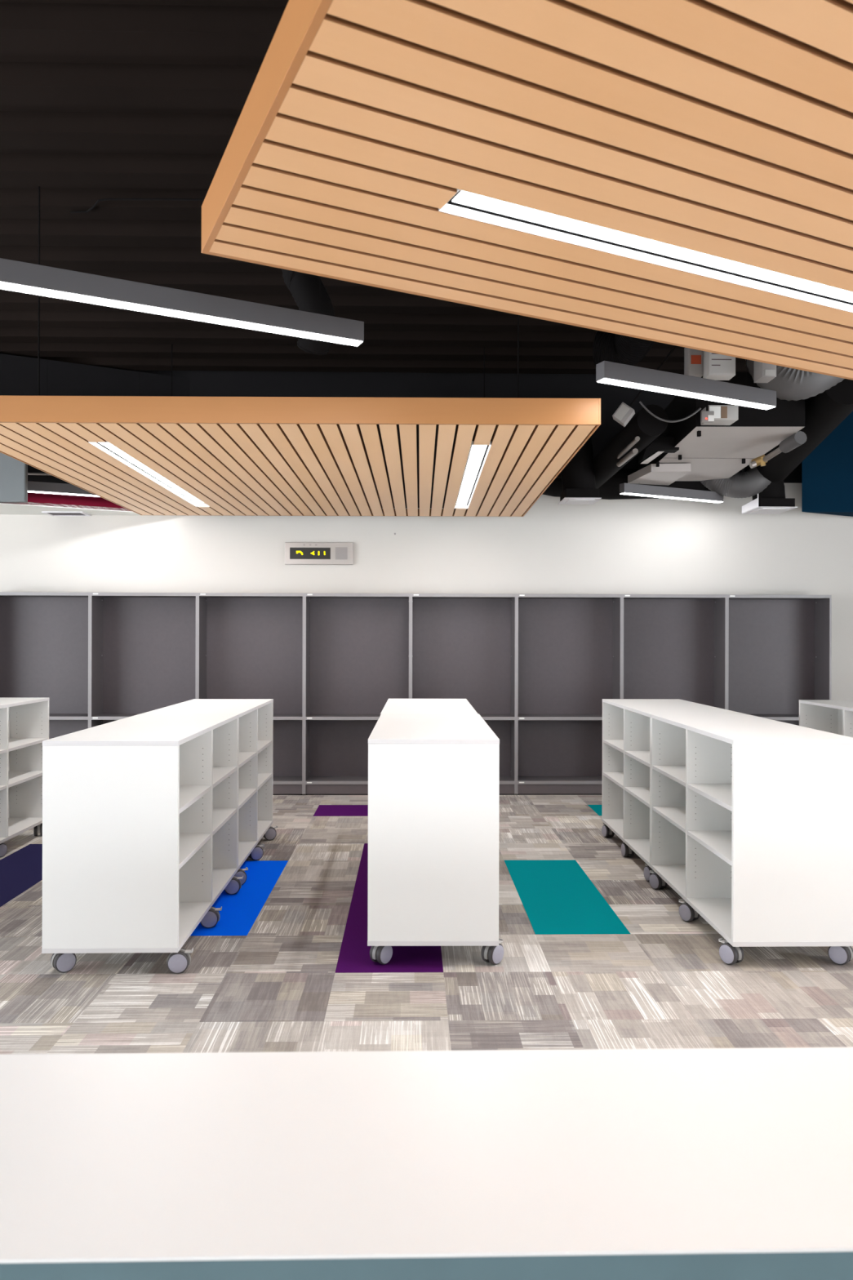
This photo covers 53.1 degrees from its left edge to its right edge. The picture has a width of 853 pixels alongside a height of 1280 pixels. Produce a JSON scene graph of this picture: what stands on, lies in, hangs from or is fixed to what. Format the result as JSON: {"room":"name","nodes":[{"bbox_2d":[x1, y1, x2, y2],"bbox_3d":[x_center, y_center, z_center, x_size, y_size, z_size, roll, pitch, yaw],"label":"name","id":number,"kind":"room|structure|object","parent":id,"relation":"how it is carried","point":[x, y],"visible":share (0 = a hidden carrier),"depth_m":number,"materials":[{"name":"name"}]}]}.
{"room":"school library","nodes":[
{"label":"school library","id":0,"kind":"room"},
{"bbox_2d":[0,0,749,374],"bbox_3d":[-0.025,-2.775,1.705,15.000,0.180,14.410,0,0,-1],"label":"ceiling","id":1,"kind":"structure","parent":0,"point":[100,99],"depth_m":5.36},
{"bbox_2d":[0,452,27,502],"bbox_3d":[-4.136,-1.964,7.110,1.600,1.623,0.050,0,0,-1],"label":"hanging baffle","id":2,"kind":"object","parent":1,"relation":"hanging from","point":[13,472],"visible":0.45,"depth_m":7.10,"materials":[{"name":"grey paint"}]},
{"bbox_2d":[27,473,99,497],"bbox_3d":[-3.171,-2.070,8.140,1.220,1.395,0.073,0,0,-24],"label":"linear pendant light","id":3,"kind":"object","parent":1,"relation":"hanging from","point":[46,487],"visible":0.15,"depth_m":7.98,"materials":[{"name":"white"}]},
{"bbox_2d":[70,198,202,213],"bbox_3d":[-1.803,-2.675,5.211,0.881,0.012,0.124,0,0,11],"label":"conduit","id":4,"kind":"object","parent":1,"relation":"attached to","point":[103,199],"visible":1,"depth_m":5.17,"materials":[{"name":"black metal"}]},
{"bbox_2d":[0,257,364,346],"bbox_3d":[-1.540,-2.066,3.350,2.750,1.395,0.072,0,0,-26],"label":"linear pendant light","id":5,"kind":"object","parent":1,"relation":"hanging from","point":[15,276],"visible":0.87,"depth_m":3.55,"materials":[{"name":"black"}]},
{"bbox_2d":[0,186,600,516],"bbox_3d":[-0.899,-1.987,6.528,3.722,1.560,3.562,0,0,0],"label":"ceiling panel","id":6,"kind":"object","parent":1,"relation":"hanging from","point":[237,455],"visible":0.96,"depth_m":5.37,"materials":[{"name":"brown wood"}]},
{"bbox_2d":[88,440,209,506],"bbox_3d":[-2.019,-1.241,6.485,0.124,0.059,2.518,0,0,0],"label":"recessed light","id":7,"kind":"object","parent":6,"relation":"attached to","point":[107,447],"visible":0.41,"depth_m":6.24,"materials":[{"name":"white plastic"}]},
{"bbox_2d":[454,435,491,508],"bbox_3d":[0.328,-1.235,6.538,0.124,0.059,2.528,0,0,0],"label":"recessed light","id":8,"kind":"object","parent":6,"relation":"attached to","point":[477,454],"visible":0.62,"depth_m":6.30,"materials":[{"name":"white plastic"}]},
{"bbox_2d":[281,268,334,355],"bbox_3d":[-0.686,-2.239,4.592,0.387,1.376,0.267,0,0,-28],"label":"flexible duct","id":9,"kind":"object","parent":1,"relation":"hanging from","point":[308,292],"visible":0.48,"depth_m":4.53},
{"bbox_2d":[201,0,852,380],"bbox_3d":[2.210,-1.980,1.910,4.600,1.560,3.870,0,0,-26],"label":"ceiling panel","id":10,"kind":"object","parent":1,"relation":"hanging from","point":[720,128],"visible":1,"depth_m":2.12,"materials":[{"name":"brown wood"}]},
{"bbox_2d":[438,188,852,312],"bbox_3d":[1.459,-1.232,3.011,3.100,0.059,0.127,0,0,-26],"label":"recessed light","id":11,"kind":"object","parent":10,"relation":"attached to","point":[465,204],"visible":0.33,"depth_m":2.67,"materials":[{"name":"white plastic"}]},
{"bbox_2d":[592,330,654,366],"bbox_3d":[1.476,-2.225,6.372,0.343,0.357,0.523,0,0,-40],"label":"flexible duct","id":12,"kind":"object","parent":1,"relation":"hanging from","point":[607,346],"visible":0.59,"depth_m":6.32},
{"bbox_2d":[592,404,668,488],"bbox_3d":[1.636,-1.599,7.300,0.240,0.341,1.818,0,0,-4],"label":"duct","id":13,"kind":"object","parent":1,"relation":"hanging from","point":[644,425],"visible":0.66,"depth_m":6.69,"materials":[{"name":"black metal"}]},
{"bbox_2d":[558,436,601,504],"bbox_3d":[1.362,-1.570,7.758,0.389,0.632,0.370,0,0,-1],"label":"diffuser","id":14,"kind":"object","parent":13,"relation":"attached to","point":[578,477],"visible":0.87,"depth_m":7.62,"materials":[{"name":"black metal"}]},
{"bbox_2d":[616,448,638,466],"bbox_3d":[1.621,-1.472,6.900,0.044,0.066,0.602,0,0,1],"label":"conduit","id":15,"kind":"object","parent":13,"relation":"attached to","point":[635,451],"visible":1,"depth_m":6.82,"materials":[{"name":"grey metal"}]},
{"bbox_2d":[617,435,639,458],"bbox_3d":[1.593,-1.519,6.850,0.036,0.052,0.901,0,0,1],"label":"conduit","id":16,"kind":"object","parent":13,"relation":"attached to","point":[637,438],"visible":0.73,"depth_m":6.66,"materials":[{"name":"grey metal"}]},
{"bbox_2d":[595,337,776,409],"bbox_3d":[1.472,-2.059,4.747,1.240,1.395,0.072,0,0,-26],"label":"linear pendant light","id":17,"kind":"object","parent":1,"relation":"hanging from","point":[606,372],"visible":0.84,"depth_m":4.68,"materials":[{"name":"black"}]},
{"bbox_2d":[684,347,702,377],"bbox_3d":[1.833,-2.279,5.849,0.099,0.963,0.104,0,0,-1],"label":"control box","id":18,"kind":"object","parent":1,"relation":"hanging from","point":[693,358],"visible":0.41,"depth_m":5.80,"materials":[{"name":"grey metal"}]},
{"bbox_2d":[612,345,676,426],"bbox_3d":[1.692,-1.998,5.933,0.774,0.968,0.104,0,0,17],"label":"control box","id":19,"kind":"object","parent":18,"relation":"attached to","point":[624,413],"visible":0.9,"depth_m":5.98,"materials":[{"name":"grey metal"}]},
{"bbox_2d":[700,400,714,422],"bbox_3d":[1.965,-2.141,5.964,0.087,1.239,0.034,0,0,-1],"label":"control box","id":20,"kind":"object","parent":1,"relation":"hanging from","point":[707,416],"visible":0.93,"depth_m":5.95,"materials":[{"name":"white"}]},
{"bbox_2d":[639,400,701,422],"bbox_3d":[1.700,-1.591,5.950,0.435,0.150,0.014,0,0,0],"label":"cable","id":21,"kind":"object","parent":20,"relation":"hanging from","point":[640,402],"visible":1,"depth_m":5.94,"materials":[{"name":"grey plastic"}]},
{"bbox_2d":[702,351,735,380],"bbox_3d":[1.977,-2.265,5.760,0.181,0.990,0.122,0,0,-1],"label":"control box","id":22,"kind":"object","parent":1,"relation":"hanging from","point":[716,366],"visible":0.5,"depth_m":5.70,"materials":[{"name":"grey metal"}]},
{"bbox_2d":[701,380,738,425],"bbox_3d":[2.089,-2.155,6.080,0.214,1.210,0.164,0,0,-1],"label":"control box","id":23,"kind":"object","parent":1,"relation":"hanging from","point":[724,415],"visible":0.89,"depth_m":6.00,"materials":[{"name":"white metal"}]},
{"bbox_2d":[638,372,805,480],"bbox_3d":[2.426,-2.139,7.304,0.844,1.240,2.186,0,0,4],"label":"hvac unit","id":24,"kind":"object","parent":1,"relation":"hanging from","point":[713,451],"visible":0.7,"depth_m":6.64,"materials":[{"name":"grey metal"}]},
{"bbox_2d":[542,468,742,499],"bbox_3d":[1.525,-1.604,8.518,3.188,0.395,0.335,0,0,-1],"label":"duct","id":25,"kind":"object","parent":24,"relation":"attached to","point":[610,490],"visible":0.15,"depth_m":8.40,"materials":[{"name":"black metal"}]},
{"bbox_2d":[638,436,679,463],"bbox_3d":[1.893,-1.544,6.959,0.300,0.200,0.122,0,0,-1],"label":"bracket","id":26,"kind":"object","parent":24,"relation":"attached to","point":[660,445],"visible":0.88,"depth_m":6.90,"materials":[{"name":"black metal"}]},
{"bbox_2d":[627,463,691,485],"bbox_3d":[2.115,-1.515,7.821,0.418,0.070,0.685,0,0,-1],"label":"duct","id":27,"kind":"object","parent":24,"relation":"attached to","point":[666,474],"visible":1,"depth_m":7.67,"materials":[{"name":"silver metal"}]},
{"bbox_2d":[619,483,723,502],"bbox_3d":[2.362,-1.457,8.178,1.200,0.195,0.072,0,0,-24],"label":"linear pendant light","id":28,"kind":"object","parent":24,"relation":"hanging from","point":[631,489],"visible":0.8,"depth_m":8.12,"materials":[{"name":"white metal"}]},
{"bbox_2d":[749,431,807,468],"bbox_3d":[2.766,-1.485,6.715,0.145,0.167,0.646,0,0,-12],"label":"pipe","id":29,"kind":"object","parent":24,"relation":"attached to","point":[800,437],"visible":1,"depth_m":6.56,"materials":[{"name":"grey metal"}]},
{"bbox_2d":[756,378,852,482],"bbox_3d":[3.155,-1.742,7.150,0.340,0.498,2.353,0,0,9],"label":"duct","id":30,"kind":"object","parent":24,"relation":"attached to","point":[825,411],"visible":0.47,"depth_m":6.49,"materials":[{"name":"black metal"}]},
{"bbox_2d":[742,464,797,514],"bbox_3d":[3.280,-1.575,8.296,0.470,0.653,0.430,0,0,-1],"label":"diffuser","id":31,"kind":"object","parent":30,"relation":"attached to","point":[772,500],"visible":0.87,"depth_m":8.15,"materials":[{"name":"metal"}]},
{"bbox_2d":[700,466,771,497],"bbox_3d":[3.058,-1.585,8.276,0.773,0.421,0.305,0,0,21],"label":"flexible duct","id":32,"kind":"object","parent":31,"relation":"attached to","point":[749,483],"visible":0.69,"depth_m":8.18,"materials":[{"name":"grey metal"}]},
{"bbox_2d":[745,359,844,400],"bbox_3d":[2.771,-2.021,5.961,1.131,0.684,0.354,0,0,2],"label":"flexible duct","id":33,"kind":"object","parent":30,"relation":"attached to","point":[789,384],"visible":0.27,"depth_m":5.87,"materials":[{"name":"grey metal"}]},
{"bbox_2d":[754,360,776,382],"bbox_3d":[2.252,-2.244,5.669,0.096,1.031,0.144,0,0,-1],"label":"control box","id":34,"kind":"object","parent":1,"relation":"hanging from","point":[763,372],"visible":0.57,"depth_m":5.62,"materials":[{"name":"grey metal"}]},
{"bbox_2d":[0,794,852,1054],"bbox_3d":[-0.036,1.585,1.730,15.000,0.100,14.460,0,0,-1],"label":"floor","id":35,"kind":"structure","parent":0,"point":[666,983],"depth_m":3.82,"materials":[{"name":"grey carpet"}]},
{"bbox_2d":[0,844,42,906],"bbox_3d":[-2.700,1.528,5.390,0.500,0.001,2.000,0,0,-1],"label":"carpet tile","id":36,"kind":"structure","parent":35,"relation":"on","point":[21,869],"depth_m":5.63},
{"bbox_2d":[0,697,48,857],"bbox_3d":[-3.270,0.989,6.027,0.673,1.073,1.398,0,0,-1],"label":"bookcase","id":37,"kind":"object","parent":35,"relation":"on","point":[24,722],"visible":0.86,"depth_m":6.69,"materials":[{"name":"white laminate"}]},
{"bbox_2d":[0,591,89,738],"bbox_3d":[-3.832,0.528,8.524,1.049,1.994,0.331,0,0,-1],"label":"bookcase","id":38,"kind":"object","parent":35,"relation":"on","point":[45,636],"visible":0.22,"depth_m":8.68,"materials":[{"name":"grey laminate"}]},
{"bbox_2d":[41,714,243,973],"bbox_3d":[-1.425,0.994,4.552,0.661,1.073,1.374,0,0,-1],"label":"bookcase","id":39,"kind":"object","parent":35,"relation":"on","point":[140,811],"visible":1,"depth_m":3.87,"materials":[{"name":"laminate"}]},
{"bbox_2d":[89,592,197,727],"bbox_3d":[-2.783,0.531,8.544,1.049,1.994,0.331,0,0,-1],"label":"bookcase","id":40,"kind":"object","parent":35,"relation":"on","point":[144,646],"visible":0.47,"depth_m":8.69,"materials":[{"name":"grey laminate"}]},
{"bbox_2d":[140,698,277,884],"bbox_3d":[-1.458,0.994,5.930,0.658,1.073,1.374,0,0,-1],"label":"bookcase","id":41,"kind":"object","parent":35,"relation":"on","point":[255,716],"visible":0.32,"depth_m":5.92,"materials":[{"name":"white laminate"}]},
{"bbox_2d":[190,860,288,935],"bbox_3d":[-1.195,1.532,5.168,0.500,0.001,1.500,0,0,-1],"label":"carpet tile","id":42,"kind":"structure","parent":35,"relation":"on","point":[239,912],"depth_m":5.03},
{"bbox_2d":[196,592,304,795],"bbox_3d":[-1.734,0.534,8.563,1.049,1.994,0.331,0,0,-1],"label":"bookcase","id":43,"kind":"object","parent":35,"relation":"on","point":[251,645],"visible":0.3,"depth_m":8.72,"materials":[{"name":"grey laminate"}]},
{"bbox_2d":[313,804,368,816],"bbox_3d":[-0.742,1.533,7.678,0.500,0.001,0.500,0,0,-1],"label":"carpet tile","id":44,"kind":"structure","parent":35,"relation":"on","point":[322,810],"depth_m":7.65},
{"bbox_2d":[303,593,410,795],"bbox_3d":[-0.685,0.536,8.583,1.049,1.994,0.331,0,0,-1],"label":"bookcase","id":45,"kind":"object","parent":35,"relation":"on","point":[357,646],"visible":0.77,"depth_m":8.73,"materials":[{"name":"grey laminate"}]},
{"bbox_2d":[334,843,443,973],"bbox_3d":[-0.195,1.534,5.187,0.500,0.001,2.500,0,0,-1],"label":"tile","id":46,"kind":"structure","parent":35,"relation":"on","point":[354,953],"depth_m":4.20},
{"bbox_2d":[367,713,503,964],"bbox_3d":[0.031,0.998,4.652,0.673,1.073,1.396,0,0,0],"label":"bookcase","id":47,"kind":"object","parent":46,"relation":"on","point":[433,779],"visible":1,"depth_m":3.97,"materials":[{"name":"white laminate"}]},
{"bbox_2d":[0,1047,852,1279],"bbox_3d":[-0.031,1.175,1.413,3.000,0.720,0.562,0,0,-1],"label":"countertop","id":48,"kind":"structure","parent":35,"relation":"on","point":[685,1163],"depth_m":1.32,"materials":[{"name":"laminate"}]},
{"bbox_2d":[380,698,477,715],"bbox_3d":[0.020,0.998,6.030,0.648,1.073,1.376,0,0,0],"label":"bookcase","id":49,"kind":"object","parent":35,"relation":"on","point":[392,705],"visible":0.02,"depth_m":5.91,"materials":[{"name":"white laminate"}]},
{"bbox_2d":[410,593,516,795],"bbox_3d":[0.363,0.539,8.603,1.049,1.994,0.331,0,0,-1],"label":"bookcase","id":50,"kind":"object","parent":35,"relation":"on","point":[464,646],"visible":0.6,"depth_m":8.76,"materials":[{"name":"grey laminate"}]},
{"bbox_2d":[504,859,630,934],"bbox_3d":[0.805,1.536,5.206,0.500,0.001,1.500,0,0,-1],"label":"tile","id":51,"kind":"structure","parent":35,"relation":"on","point":[557,897],"depth_m":5.03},
{"bbox_2d":[515,593,622,795],"bbox_3d":[1.412,0.541,8.623,1.049,1.994,0.331,0,0,-1],"label":"bookcase","id":52,"kind":"object","parent":35,"relation":"on","point":[569,646],"visible":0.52,"depth_m":8.77,"materials":[{"name":"grey laminate"}]},
{"bbox_2d":[587,804,602,815],"bbox_3d":[1.757,1.539,7.724,0.500,0.001,0.500,0,0,-1],"label":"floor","id":53,"kind":"structure","parent":35,"relation":"on","point":[597,809],"depth_m":7.79,"materials":[{"name":"teal carpet"}]},
{"bbox_2d":[601,698,746,881],"bbox_3d":[1.695,1.002,6.035,0.620,1.073,1.375,0,0,-1],"label":"bookcase","id":54,"kind":"object","parent":35,"relation":"on","point":[626,722],"visible":0.39,"depth_m":6.02,"materials":[{"name":"white laminate"}]},
{"bbox_2d":[622,594,727,709],"bbox_3d":[2.461,0.544,8.642,1.049,1.994,0.331,0,0,-1],"label":"bookcase","id":55,"kind":"object","parent":35,"relation":"on","point":[674,646],"visible":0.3,"depth_m":8.79,"materials":[{"name":"grey laminate"}]},
{"bbox_2d":[648,714,852,964],"bbox_3d":[1.714,1.002,4.657,0.656,1.073,1.382,0,0,-1],"label":"bookcase","id":56,"kind":"object","parent":35,"relation":"on","point":[752,816],"visible":1,"depth_m":3.97,"materials":[{"name":"white laminate"}]},
{"bbox_2d":[726,594,831,725],"bbox_3d":[3.509,0.547,8.662,1.049,1.994,0.331,0,0,-1],"label":"bookcase","id":57,"kind":"object","parent":35,"relation":"on","point":[780,646],"visible":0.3,"depth_m":8.81,"materials":[{"name":"grey laminate"}]},
{"bbox_2d":[799,699,852,737],"bbox_3d":[3.217,1.005,5.996,0.641,1.073,1.374,0,0,-1],"label":"bookcase","id":58,"kind":"object","parent":35,"relation":"on","point":[832,716],"visible":0.08,"depth_m":6.66,"materials":[{"name":"white laminate"}]},
{"bbox_2d":[0,369,852,699],"bbox_3d":[-0.165,-0.615,8.833,15.000,4.300,0.150,0,0,-1],"label":"wall","id":59,"kind":"structure","parent":0,"point":[664,545],"depth_m":8.77,"materials":[{"name":"paint"}]},
{"bbox_2d":[27,472,52,475],"bbox_3d":[-3.107,-1.553,8.033,2.400,0.044,0.024,0,0,-2],"label":"conduit","id":60,"kind":"object","parent":59,"relation":"attached to","point":[28,473],"visible":0.02,"depth_m":8.01,"materials":[{"name":"grey metal"}]},
{"bbox_2d":[41,511,91,515],"bbox_3d":[-3.614,-1.268,8.574,0.400,0.012,0.240,0,0,-1],"label":"air vent","id":61,"kind":"object","parent":59,"relation":"attached to","point":[49,513],"visible":1,"depth_m":8.56,"materials":[{"name":"white metal"}]},
{"bbox_2d":[47,512,84,515],"bbox_3d":[-3.614,-1.269,8.574,0.340,0.010,0.200,0,0,-1],"label":"grille","id":62,"kind":"object","parent":61,"relation":"attached to","point":[49,513],"depth_m":8.56,"materials":[{"name":"grey metal"}]},
{"bbox_2d":[0,502,189,515],"bbox_3d":[-5.011,-1.292,7.686,5.221,0.030,1.962,0,0,-1],"label":"trim","id":63,"kind":"structure","parent":59,"relation":"attached to","point":[5,508],"depth_m":8.40,"materials":[{"name":"paint"}]},
{"bbox_2d":[0,353,190,511],"bbox_3d":[-4.558,-1.978,7.713,4.726,1.397,0.040,0,0,-26],"label":"trim","id":64,"kind":"structure","parent":59,"relation":"attached to","point":[18,374],"depth_m":8.23,"materials":[{"name":"paint"}]},
{"bbox_2d":[284,542,353,564],"bbox_3d":[-1.098,-0.884,8.721,0.693,0.227,0.038,0,0,-1],"label":"wall clock","id":65,"kind":"object","parent":59,"relation":"attached to","point":[295,553],"visible":1,"depth_m":8.70,"materials":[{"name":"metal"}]},
{"bbox_2d":[335,546,347,559],"bbox_3d":[-0.869,-0.884,8.709,0.123,0.126,0.002,0,0,-1],"label":"speaker grille","id":66,"kind":"object","parent":65,"relation":"attached to","point":[341,553],"depth_m":8.71,"materials":[{"name":"white plastic"}]},
{"bbox_2d":[802,411,852,516],"bbox_3d":[5.493,-1.949,8.614,3.662,1.405,0.500,0,0,-1],"label":"wall","id":67,"kind":"structure","parent":59,"relation":"attached to","point":[828,470],"depth_m":8.34,"materials":[{"name":"blue paint"}]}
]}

